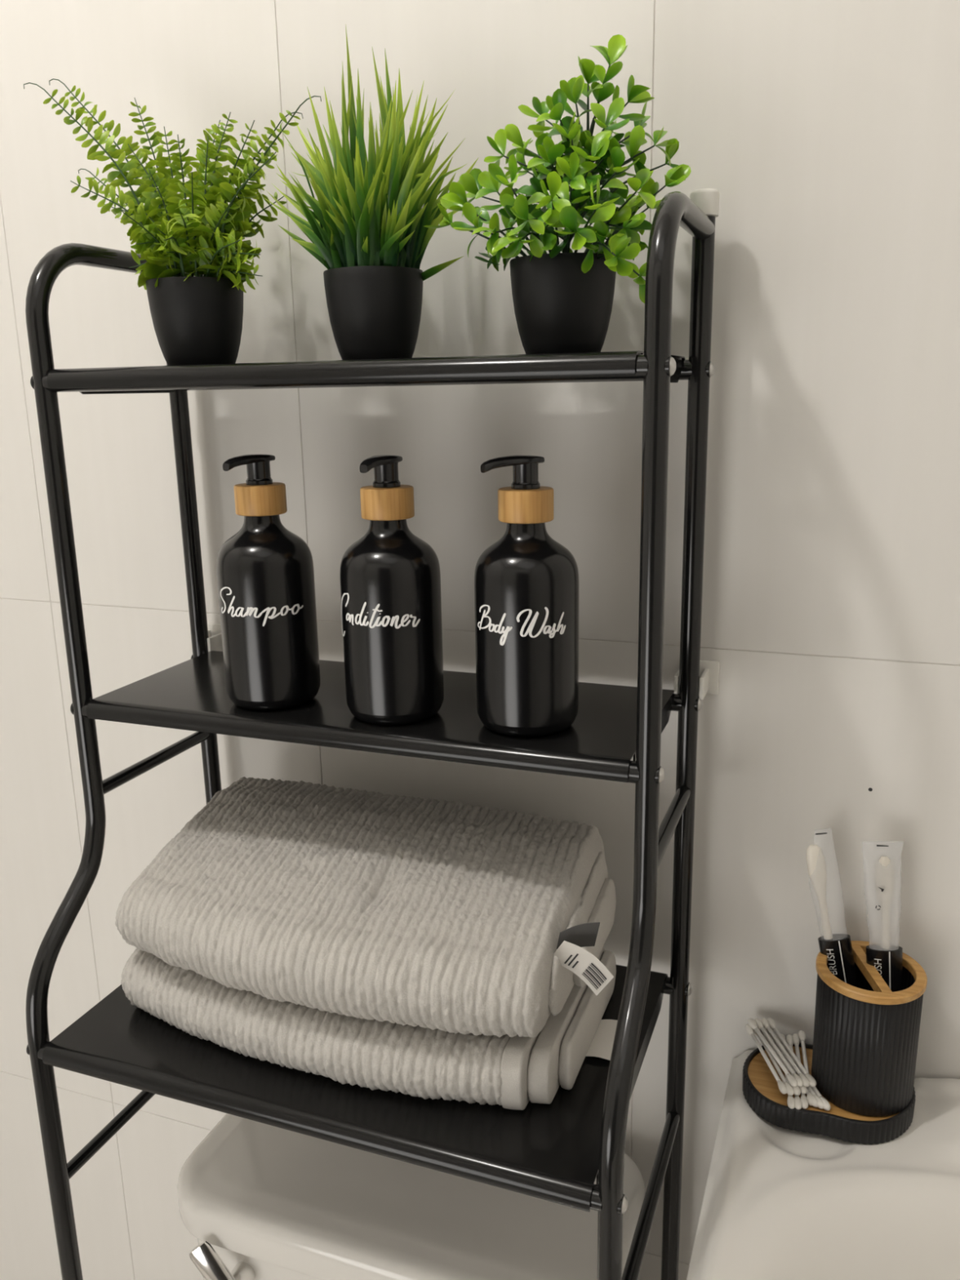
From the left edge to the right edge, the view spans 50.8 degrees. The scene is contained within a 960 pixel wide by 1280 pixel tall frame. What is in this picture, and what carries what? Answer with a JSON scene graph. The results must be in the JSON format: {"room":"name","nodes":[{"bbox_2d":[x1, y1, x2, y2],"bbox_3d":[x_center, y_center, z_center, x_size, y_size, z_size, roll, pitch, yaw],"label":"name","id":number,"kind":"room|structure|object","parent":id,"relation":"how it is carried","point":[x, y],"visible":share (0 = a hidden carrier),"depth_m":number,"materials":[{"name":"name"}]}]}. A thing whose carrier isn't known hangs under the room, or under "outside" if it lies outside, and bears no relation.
{"room":"bathroom","nodes":[
{"label":"bathroom","id":0,"kind":"room"},
{"bbox_2d":[145,276,243,365],"bbox_3d":[-0.207,-0.231,0.742,0.068,0.061,0.068,4,15,20],"label":"pot","id":1,"kind":"object","parent":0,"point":[197,320],"depth_m":0.72,"materials":[{"name":"black plastic"}]},
{"bbox_2d":[323,266,422,359],"bbox_3d":[-0.073,-0.224,0.703,0.068,0.061,0.068,4,15,20],"label":"pot","id":2,"kind":"object","parent":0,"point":[375,312],"depth_m":0.68,"materials":[{"name":"black plastic"}]},
{"bbox_2d":[0,0,959,1279],"bbox_3d":[0.004,-0.045,0.873,2.050,2.600,0.100,4,15,20],"label":"wall","id":3,"kind":"structure","parent":0,"point":[827,132],"depth_m":0.78,"materials":[{"name":"white tile"}]},
{"bbox_2d":[189,623,222,654],"bbox_3d":[-0.239,0.002,0.908,0.029,0.026,0.031,4,15,20],"label":"clip","id":4,"kind":"object","parent":3,"relation":"attached to","point":[214,640],"visible":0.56,"depth_m":0.90,"materials":[{"name":"white plastic"}]},
{"bbox_2d":[674,659,719,699],"bbox_3d":[0.163,0.031,0.759,0.029,0.026,0.031,4,15,20],"label":"clip","id":5,"kind":"object","parent":3,"relation":"attached to","point":[708,683],"visible":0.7,"depth_m":0.76,"materials":[{"name":"white plastic"}]},
{"bbox_2d":[510,252,616,354],"bbox_3d":[0.054,-0.215,0.656,0.068,0.061,0.068,4,15,20],"label":"pot","id":6,"kind":"object","parent":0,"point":[562,302],"depth_m":0.63,"materials":[{"name":"black plastic"}]},
{"bbox_3d":[-0.289,1.474,0.384,2.250,0.100,1.900,4,15,20],"label":"floor","id":7,"kind":"structure","parent":0,"visible":0},
{"bbox_2d":[25,188,719,1279],"bbox_3d":[-0.079,0.488,0.826,0.451,1.591,0.251,4,15,20],"label":"storage rack","id":8,"kind":"object","parent":7,"relation":"on","point":[556,1152],"visible":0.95,"depth_m":0.69,"materials":[{"name":"black metal"}]},
{"bbox_2d":[26,1044,29,1054],"bbox_3d":[-0.331,0.302,0.749,0.002,0.011,0.011,4,15,20],"label":"washer","id":9,"kind":"object","parent":8,"relation":"in","point":[28,1046],"depth_m":0.74,"materials":[{"name":"black paint"}]},
{"bbox_2d":[30,376,34,389],"bbox_3d":[-0.311,-0.181,0.709,0.002,0.011,0.011,4,15,20],"label":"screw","id":10,"kind":"object","parent":8,"relation":"in","point":[32,380],"depth_m":0.70,"materials":[{"name":"black paint"}]},
{"bbox_2d":[70,702,73,714],"bbox_3d":[-0.306,0.051,0.767,0.002,0.011,0.011,4,15,20],"label":"washer","id":11,"kind":"object","parent":8,"relation":"in","point":[72,704],"depth_m":0.76,"materials":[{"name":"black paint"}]},
{"bbox_2d":[23,78,321,365],"bbox_3d":[-0.225,-0.305,0.726,0.240,0.212,0.116,5,15,24],"label":"potted fern","id":12,"kind":"object","parent":8,"relation":"on","point":[197,320],"visible":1,"depth_m":0.71,"materials":[{"name":"green plant"}]},
{"bbox_2d":[216,453,319,711],"bbox_3d":[-0.153,-0.043,0.725,0.068,0.179,0.068,4,15,20],"label":"pump bottle","id":13,"kind":"object","parent":8,"relation":"on","point":[265,571],"visible":1,"depth_m":0.70,"materials":[{"name":"black plastic"}]},
{"bbox_2d":[42,964,667,1212],"bbox_3d":[-0.083,0.290,0.777,0.409,0.017,0.250,4,15,20],"label":"shelf","id":14,"kind":"object","parent":8,"relation":"attached to","point":[548,1152],"depth_m":0.67,"materials":[{"name":"black metal"}]},
{"bbox_2d":[47,351,685,394],"bbox_3d":[-0.077,-0.183,0.699,0.409,0.017,0.166,4,15,20],"label":"shelf","id":15,"kind":"object","parent":8,"relation":"attached to","point":[620,366],"depth_m":0.62,"materials":[{"name":"black metal"}]},
{"bbox_2d":[120,946,617,1110],"bbox_3d":[-0.077,0.259,0.764,0.376,0.053,0.197,4,15,20],"label":"folded towel","id":16,"kind":"object","parent":8,"relation":"on","point":[506,1071],"visible":0.34,"depth_m":0.68,"materials":[{"name":"fabric"}]},
{"bbox_2d":[115,776,616,1037],"bbox_3d":[-0.073,0.189,0.743,0.373,0.090,0.204,4,15,20],"label":"folded towel","id":17,"kind":"object","parent":16,"relation":"on","point":[444,915],"visible":1,"depth_m":0.70,"materials":[{"name":"fabric"}]},
{"bbox_2d":[263,23,478,359],"bbox_3d":[-0.086,-0.297,0.676,0.163,0.215,0.105,4,15,20],"label":"potted grass","id":18,"kind":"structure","parent":8,"relation":"on","point":[366,225],"depth_m":0.67,"materials":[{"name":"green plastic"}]},
{"bbox_2d":[86,650,674,782],"bbox_3d":[-0.073,0.049,0.757,0.409,0.017,0.166,4,15,20],"label":"shelf","id":19,"kind":"object","parent":8,"relation":"attached to","point":[600,743],"depth_m":0.70,"materials":[{"name":"black metal"}]},
{"bbox_2d":[339,454,444,725],"bbox_3d":[-0.061,-0.035,0.688,0.068,0.179,0.068,4,15,20],"label":"pump bottle","id":20,"kind":"object","parent":8,"relation":"on","point":[390,577],"visible":1,"depth_m":0.67,"materials":[{"name":"black plastic"}]},
{"bbox_2d":[474,455,578,737],"bbox_3d":[0.030,-0.030,0.660,0.068,0.179,0.068,4,15,20],"label":"pump bottle","id":21,"kind":"object","parent":8,"relation":"on","point":[526,582],"visible":1,"depth_m":0.64,"materials":[{"name":"black plastic"}]},
{"bbox_2d":[423,34,690,354],"bbox_3d":[0.045,-0.274,0.633,0.170,0.187,0.133,4,15,20],"label":"boxwood","id":22,"kind":"object","parent":8,"relation":"on","point":[562,302],"visible":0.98,"depth_m":0.62,"materials":[{"name":"green plant"}]},
{"bbox_2d":[617,1193,624,1214],"bbox_3d":[0.083,0.332,0.595,0.002,0.011,0.011,4,15,20],"label":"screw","id":23,"kind":"object","parent":8,"relation":"in","point":[620,1197],"depth_m":0.59,"materials":[{"name":"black metal"}]},
{"bbox_2d":[654,765,661,784],"bbox_3d":[0.108,0.082,0.613,0.002,0.011,0.011,4,15,20],"label":"washer","id":24,"kind":"object","parent":8,"relation":"in","point":[657,768],"depth_m":0.61,"materials":[{"name":"black paint"}]},
{"bbox_2d":[665,355,671,376],"bbox_3d":[0.104,-0.150,0.555,0.002,0.011,0.011,4,15,20],"label":"washer","id":25,"kind":"object","parent":8,"relation":"in","point":[668,358],"depth_m":0.55,"materials":[{"name":"black paint"}]},
{"bbox_2d":[684,982,689,996],"bbox_3d":[0.165,0.278,0.805,0.002,0.011,0.011,4,15,20],"label":"washer","id":26,"kind":"object","parent":8,"relation":"in","point":[686,984],"depth_m":0.80,"materials":[{"name":"black paint"}]},
{"bbox_2d":[694,697,698,711],"bbox_3d":[0.161,0.047,0.748,0.002,0.011,0.011,4,15,20],"label":"washer","id":27,"kind":"object","parent":8,"relation":"in","point":[696,699],"depth_m":0.74,"materials":[{"name":"black paint"}]},
{"bbox_2d":[706,360,711,377],"bbox_3d":[0.156,-0.185,0.690,0.002,0.011,0.011,4,15,20],"label":"washer","id":28,"kind":"object","parent":8,"relation":"in","point":[708,362],"depth_m":0.69,"materials":[{"name":"black paint"}]},
{"bbox_2d":[177,1113,645,1279],"bbox_3d":[-0.136,0.902,0.740,0.383,0.833,0.656,4,15,20],"label":"toilet","id":29,"kind":"object","parent":7,"relation":"on","point":[260,1201],"visible":0.63,"depth_m":0.81,"materials":[{"name":"white ceramic"}]},
{"bbox_2d":[686,1049,959,1279],"bbox_3d":[0.387,0.858,0.634,0.544,0.949,0.477,4,15,20],"label":"basin","id":30,"kind":"object","parent":7,"relation":"on","point":[779,1203],"visible":0.77,"depth_m":0.68,"materials":[{"name":"white ceramic"}]},
{"bbox_2d":[742,1042,915,1144],"bbox_3d":[0.262,0.341,0.764,0.123,0.018,0.086,4,15,20],"label":"tray","id":31,"kind":"object","parent":30,"relation":"on","point":[762,1094],"visible":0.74,"depth_m":0.73,"materials":[{"name":"black plastic"}]},
{"bbox_2d":[744,1023,786,1093],"bbox_3d":[0.219,0.321,0.776,0.006,0.010,0.075,-3,14,-7],"label":"cotton swab","id":32,"kind":"object","parent":31,"relation":"on","point":[782,1087],"visible":1,"depth_m":0.77,"materials":[{"name":"white"}]},
{"bbox_2d":[753,1028,794,1095],"bbox_3d":[0.224,0.321,0.774,0.006,0.010,0.075,-3,14,-6],"label":"cotton swab","id":33,"kind":"object","parent":31,"relation":"on","point":[790,1091],"visible":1,"depth_m":0.76,"materials":[{"name":"white"}]},
{"bbox_2d":[747,1017,797,1086],"bbox_3d":[0.224,0.316,0.776,0.006,0.010,0.075,-4,14,-11],"label":"cotton swab","id":34,"kind":"object","parent":33,"relation":"on","point":[792,1080],"visible":1,"depth_m":0.77,"materials":[{"name":"white"}]},
{"bbox_2d":[760,1027,800,1095],"bbox_3d":[0.229,0.321,0.774,0.006,0.010,0.075,-2,14,-5],"label":"cotton swab","id":35,"kind":"object","parent":31,"relation":"on","point":[797,1090],"visible":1,"depth_m":0.74,"materials":[{"name":"white"}]},
{"bbox_2d":[754,1017,803,1086],"bbox_3d":[0.229,0.316,0.776,0.006,0.010,0.075,-4,14,-10],"label":"cotton swab","id":36,"kind":"object","parent":35,"relation":"on","point":[800,1082],"visible":1,"depth_m":0.77,"materials":[{"name":"white"}]},
{"bbox_2d":[768,1026,807,1093],"bbox_3d":[0.234,0.321,0.776,0.006,0.010,0.075,-2,14,-5],"label":"cotton swab","id":37,"kind":"object","parent":31,"relation":"on","point":[803,1090],"visible":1,"depth_m":0.76,"materials":[{"name":"white plastic"}]},
{"bbox_2d":[760,1017,809,1086],"bbox_3d":[0.233,0.315,0.775,0.006,0.010,0.075,-4,14,-10],"label":"cotton swab","id":38,"kind":"object","parent":37,"relation":"on","point":[766,1024],"visible":1,"depth_m":0.77,"materials":[{"name":"white"}]},
{"bbox_2d":[767,1017,816,1086],"bbox_3d":[0.238,0.315,0.775,0.006,0.010,0.075,-4,14,-10],"label":"cotton swab","id":39,"kind":"object","parent":37,"relation":"on","point":[772,1024],"visible":1,"depth_m":0.77,"materials":[{"name":"white plastic"}]},
{"bbox_2d":[781,1033,795,1109],"bbox_3d":[0.233,0.326,0.767,0.006,0.013,0.075,1,14,10],"label":"cotton swab","id":40,"kind":"object","parent":31,"relation":"on","point":[790,1100],"visible":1,"depth_m":0.74,"materials":[{"name":"white fabric"}]},
{"bbox_2d":[764,1033,817,1107],"bbox_3d":[0.236,0.326,0.767,0.006,0.013,0.075,-5,14,-14],"label":"cotton swab","id":41,"kind":"object","parent":31,"relation":"on","point":[815,1103],"visible":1,"depth_m":0.74,"materials":[{"name":"white"}]},
{"bbox_2d":[786,1035,801,1109],"bbox_3d":[0.238,0.326,0.766,0.006,0.013,0.075,2,14,11],"label":"cotton swab","id":42,"kind":"object","parent":31,"relation":"on","point":[789,1040],"visible":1,"depth_m":0.77,"materials":[{"name":"white fabric"}]},
{"bbox_2d":[772,1034,823,1109],"bbox_3d":[0.240,0.326,0.766,0.006,0.013,0.075,-4,14,-12],"label":"cotton swab","id":43,"kind":"object","parent":31,"relation":"on","point":[820,1104],"visible":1,"depth_m":0.74,"materials":[{"name":"white fabric"}]},
{"bbox_2d":[792,1033,808,1109],"bbox_3d":[0.243,0.326,0.766,0.006,0.013,0.075,2,14,11],"label":"cotton swab","id":44,"kind":"object","parent":31,"relation":"on","point":[803,1099],"visible":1,"depth_m":0.78,"materials":[{"name":"white fabric"}]},
{"bbox_2d":[777,1036,831,1111],"bbox_3d":[0.244,0.327,0.764,0.006,0.013,0.075,-4,14,-11],"label":"cotton swab","id":45,"kind":"object","parent":31,"relation":"on","point":[827,1106],"visible":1,"depth_m":0.74,"materials":[{"name":"white fabric"}]},
{"bbox_2d":[798,1031,812,1106],"bbox_3d":[0.248,0.325,0.769,0.006,0.014,0.075,2,14,11],"label":"cotton swab","id":46,"kind":"object","parent":31,"relation":"on","point":[802,1034],"visible":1,"depth_m":0.78,"materials":[{"name":"white"}]},
{"bbox_2d":[811,940,927,1116],"bbox_3d":[0.285,0.286,0.747,0.076,0.099,0.076,4,15,20],"label":"toothbrush holder","id":47,"kind":"object","parent":31,"relation":"on","point":[865,1042],"visible":0.95,"depth_m":0.72,"materials":[{"name":"black plastic"}]},
{"bbox_2d":[805,832,857,987],"bbox_3d":[0.267,0.230,0.752,0.055,0.188,0.012,4,15,20],"label":"toothbrush","id":48,"kind":"object","parent":47,"relation":"in","point":[837,948],"visible":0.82,"depth_m":0.75,"materials":[{"name":"beige plastic"}]},
{"bbox_2d":[866,844,902,991],"bbox_3d":[0.295,0.233,0.739,0.041,0.184,0.013,4,15,20],"label":"toothbrush","id":49,"kind":"object","parent":47,"relation":"in","point":[886,958],"visible":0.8,"depth_m":0.73,"materials":[{"name":"beige plastic"}]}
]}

